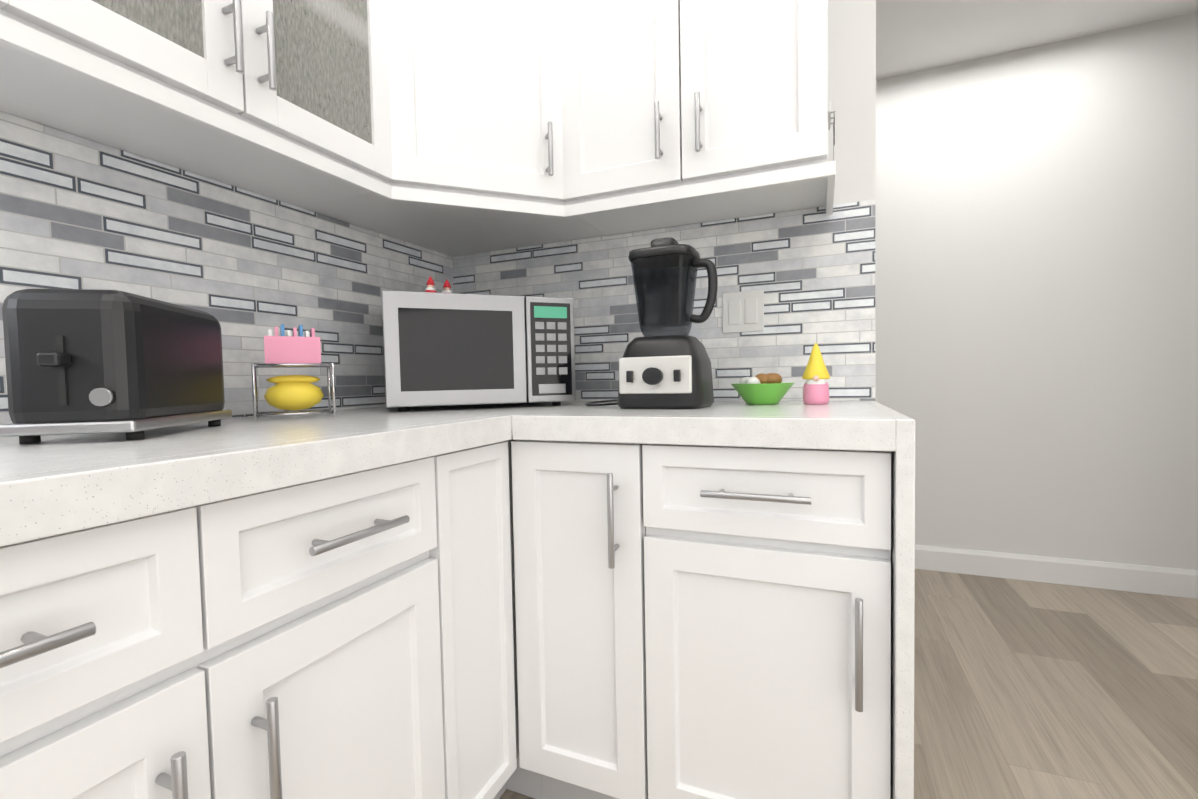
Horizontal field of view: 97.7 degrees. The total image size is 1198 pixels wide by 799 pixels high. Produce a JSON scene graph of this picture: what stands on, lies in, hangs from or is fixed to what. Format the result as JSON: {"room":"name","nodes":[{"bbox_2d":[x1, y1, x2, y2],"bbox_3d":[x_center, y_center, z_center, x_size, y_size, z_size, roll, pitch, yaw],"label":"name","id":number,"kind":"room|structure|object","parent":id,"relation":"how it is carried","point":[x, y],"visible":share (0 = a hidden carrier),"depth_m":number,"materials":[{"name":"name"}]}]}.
{"room":"kitchen","nodes":[
{"label":"kitchen","id":0,"kind":"room"},
{"bbox_2d":[499,569,1197,798],"bbox_3d":[0.264,1.038,-0.831,3.900,0.050,7.750,0,2,23],"label":"floor","id":1,"kind":"structure","parent":0,"point":[1023,689],"depth_m":1.60,"materials":[{"name":"brown wood"}]},
{"bbox_2d":[0,453,459,798],"bbox_3d":[-0.695,0.534,0.689,0.610,0.876,0.739,0,2,23],"label":"base cabinet","id":2,"kind":"object","parent":1,"relation":"on","point":[298,641],"depth_m":0.59,"materials":[{"name":"white wood"}]},
{"bbox_2d":[448,439,519,798],"bbox_3d":[-0.507,0.513,1.133,0.610,0.876,0.227,0,2,23],"label":"base cabinet","id":3,"kind":"object","parent":1,"relation":"on","point":[479,478],"depth_m":1.04,"materials":[{"name":"white wood"}]},
{"bbox_2d":[0,402,539,546],"bbox_3d":[-1.201,0.141,-0.520,0.640,0.050,5.018,0,2,23],"label":"countertop","id":4,"kind":"structure","parent":3,"relation":"on","point":[52,485],"depth_m":0.61,"materials":[{"name":"stone"}]},
{"bbox_2d":[0,289,231,443],"bbox_3d":[-0.723,-0.049,0.803,0.154,0.206,0.307,-2,2,-13],"label":"toaster","id":5,"kind":"object","parent":4,"relation":"on","point":[94,361],"visible":1,"depth_m":0.69,"materials":[{"name":"black plastic"}]},
{"bbox_2d":[251,324,335,421],"bbox_3d":[-0.645,-0.058,1.105,0.146,0.196,0.105,-3,3,-32],"label":"organizer","id":6,"kind":"object","parent":4,"relation":"on","point":[296,394],"visible":1,"depth_m":1.08,"materials":[{"name":"silver metal"}]},
{"bbox_2d":[382,290,575,411],"bbox_3d":[-0.356,-0.126,1.498,0.480,0.290,0.376,-2,2,-22],"label":"microwave","id":7,"kind":"object","parent":4,"relation":"on","point":[445,349],"visible":1,"depth_m":1.32,"materials":[{"name":"grey metal"}]},
{"bbox_2d":[425,276,444,292],"bbox_3d":[-0.444,-0.295,1.379,0.030,0.060,0.031,0,2,17],"label":"figurine","id":8,"kind":"object","parent":7,"relation":"on","point":[430,284],"depth_m":1.37,"materials":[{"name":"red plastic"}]},
{"bbox_2d":[444,279,451,292],"bbox_3d":[-0.414,-0.298,1.424,0.030,0.060,0.031,0,2,17],"label":"figurine","id":9,"kind":"object","parent":7,"relation":"on","point":[447,286],"depth_m":1.42,"materials":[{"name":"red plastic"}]},
{"bbox_2d":[512,437,651,798],"bbox_3d":[0.073,0.493,1.344,0.289,0.876,0.610,0,2,23],"label":"base cabinet","id":10,"kind":"object","parent":1,"relation":"on","point":[552,619],"depth_m":1.06,"materials":[{"name":"white wood"}]},
{"bbox_2d":[644,444,890,798],"bbox_3d":[0.399,0.492,1.206,0.419,0.876,0.610,0,2,23],"label":"base cabinet","id":11,"kind":"object","parent":1,"relation":"on","point":[769,569],"depth_m":0.92,"materials":[{"name":"white wood"}]},
{"bbox_2d":[516,401,914,798],"bbox_3d":[0.294,0.474,1.243,0.696,0.913,0.638,0,2,23],"label":"countertop","id":12,"kind":"structure","parent":11,"relation":"on","point":[834,425],"depth_m":0.87,"materials":[{"name":"stone"}]},
{"bbox_2d":[585,399,617,405],"bbox_3d":[0.048,0.000,1.470,0.137,0.022,0.274,0,2,23],"label":"cord","id":13,"kind":"object","parent":12,"relation":"on","point":[593,404],"visible":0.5,"depth_m":1.38,"materials":[{"name":"black plastic"}]},
{"bbox_2d":[618,237,717,408],"bbox_3d":[0.168,-0.182,1.255,0.230,0.400,0.228,0,2,23],"label":"blender","id":14,"kind":"object","parent":12,"relation":"on","point":[664,362],"visible":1,"depth_m":1.20,"materials":[{"name":"black plastic"}]},
{"bbox_2d":[731,373,793,404],"bbox_3d":[0.409,-0.027,1.312,0.156,0.077,0.156,0,2,23],"label":"fruit bowl","id":15,"kind":"object","parent":12,"relation":"on","point":[764,389],"visible":1,"depth_m":1.27,"materials":[{"name":"green ceramic"}]},
{"bbox_2d":[802,343,829,404],"bbox_3d":[0.523,-0.063,1.260,0.062,0.148,0.066,0,2,23],"label":"gnome","id":16,"kind":"object","parent":12,"relation":"on","point":[816,376],"visible":1,"depth_m":1.24,"materials":[{"name":"pink ceramic"}]},
{"bbox_2d":[828,0,1197,569],"bbox_3d":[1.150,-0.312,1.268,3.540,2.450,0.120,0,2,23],"label":"wall","id":17,"kind":"structure","parent":0,"point":[1036,292],"depth_m":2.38,"materials":[{"name":"white paint"}]},
{"bbox_2d":[0,0,403,211],"bbox_3d":[-0.766,-0.982,0.943,0.325,1.010,0.688,0,2,23],"label":"upper cabinet","id":18,"kind":"object","parent":17,"relation":"attached to","point":[272,99],"depth_m":0.91,"materials":[{"name":"white wood"}]},
{"bbox_2d":[0,111,453,423],"bbox_3d":[-1.507,-0.146,-0.404,0.008,0.525,5.020,0,2,23],"label":"backsplash","id":19,"kind":"structure","parent":17,"relation":"attached to","point":[247,270],"depth_m":1.15,"materials":[{"name":"tile"}]},
{"bbox_2d":[368,0,567,223],"bbox_3d":[-0.308,-1.011,1.254,0.316,0.995,0.361,0,2,23],"label":"upper cabinet","id":20,"kind":"object","parent":17,"relation":"attached to","point":[456,127],"depth_m":1.28,"materials":[{"name":"white wood"}]},
{"bbox_2d":[453,199,874,400],"bbox_3d":[0.102,-0.258,1.643,1.358,0.525,0.008,0,2,23],"label":"backsplash","id":21,"kind":"structure","parent":17,"relation":"attached to","point":[810,272],"depth_m":1.50,"materials":[{"name":"tile"}]},
{"bbox_2d":[722,290,763,332],"bbox_3d":[0.413,-0.252,1.502,0.116,0.116,0.009,0,2,23],"label":"switch plate","id":22,"kind":"object","parent":21,"relation":"attached to","point":[742,311],"visible":1,"depth_m":1.50,"materials":[{"name":"white plastic"}]},
{"bbox_2d":[552,0,835,235],"bbox_3d":[0.249,-1.019,1.372,0.636,1.010,0.325,0,2,23],"label":"upper cabinet","id":23,"kind":"object","parent":17,"relation":"attached to","point":[677,112],"depth_m":1.24,"materials":[{"name":"white wood"}]},
{"bbox_2d":[828,101,834,160],"bbox_3d":[0.565,-0.644,1.272,0.016,0.115,0.100,0,2,23],"label":"hook","id":24,"kind":"object","parent":23,"relation":"attached to","point":[829,113],"visible":0.94,"depth_m":1.25,"materials":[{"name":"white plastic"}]},
{"bbox_2d":[915,545,1197,598],"bbox_3d":[1.711,0.791,2.584,3.596,0.119,0.014,0,2,23],"label":"baseboard","id":25,"kind":"structure","parent":17,"relation":"attached to","point":[1175,582],"depth_m":2.38,"materials":[{"name":"white wood"}]},
{"bbox_2d":[876,0,1197,79],"bbox_3d":[0.215,-1.459,-0.929,3.900,0.050,7.750,0,2,23],"label":"ceiling","id":26,"kind":"structure","parent":0,"point":[912,36],"depth_m":2.21,"materials":[{"name":"white paint"}]}
]}

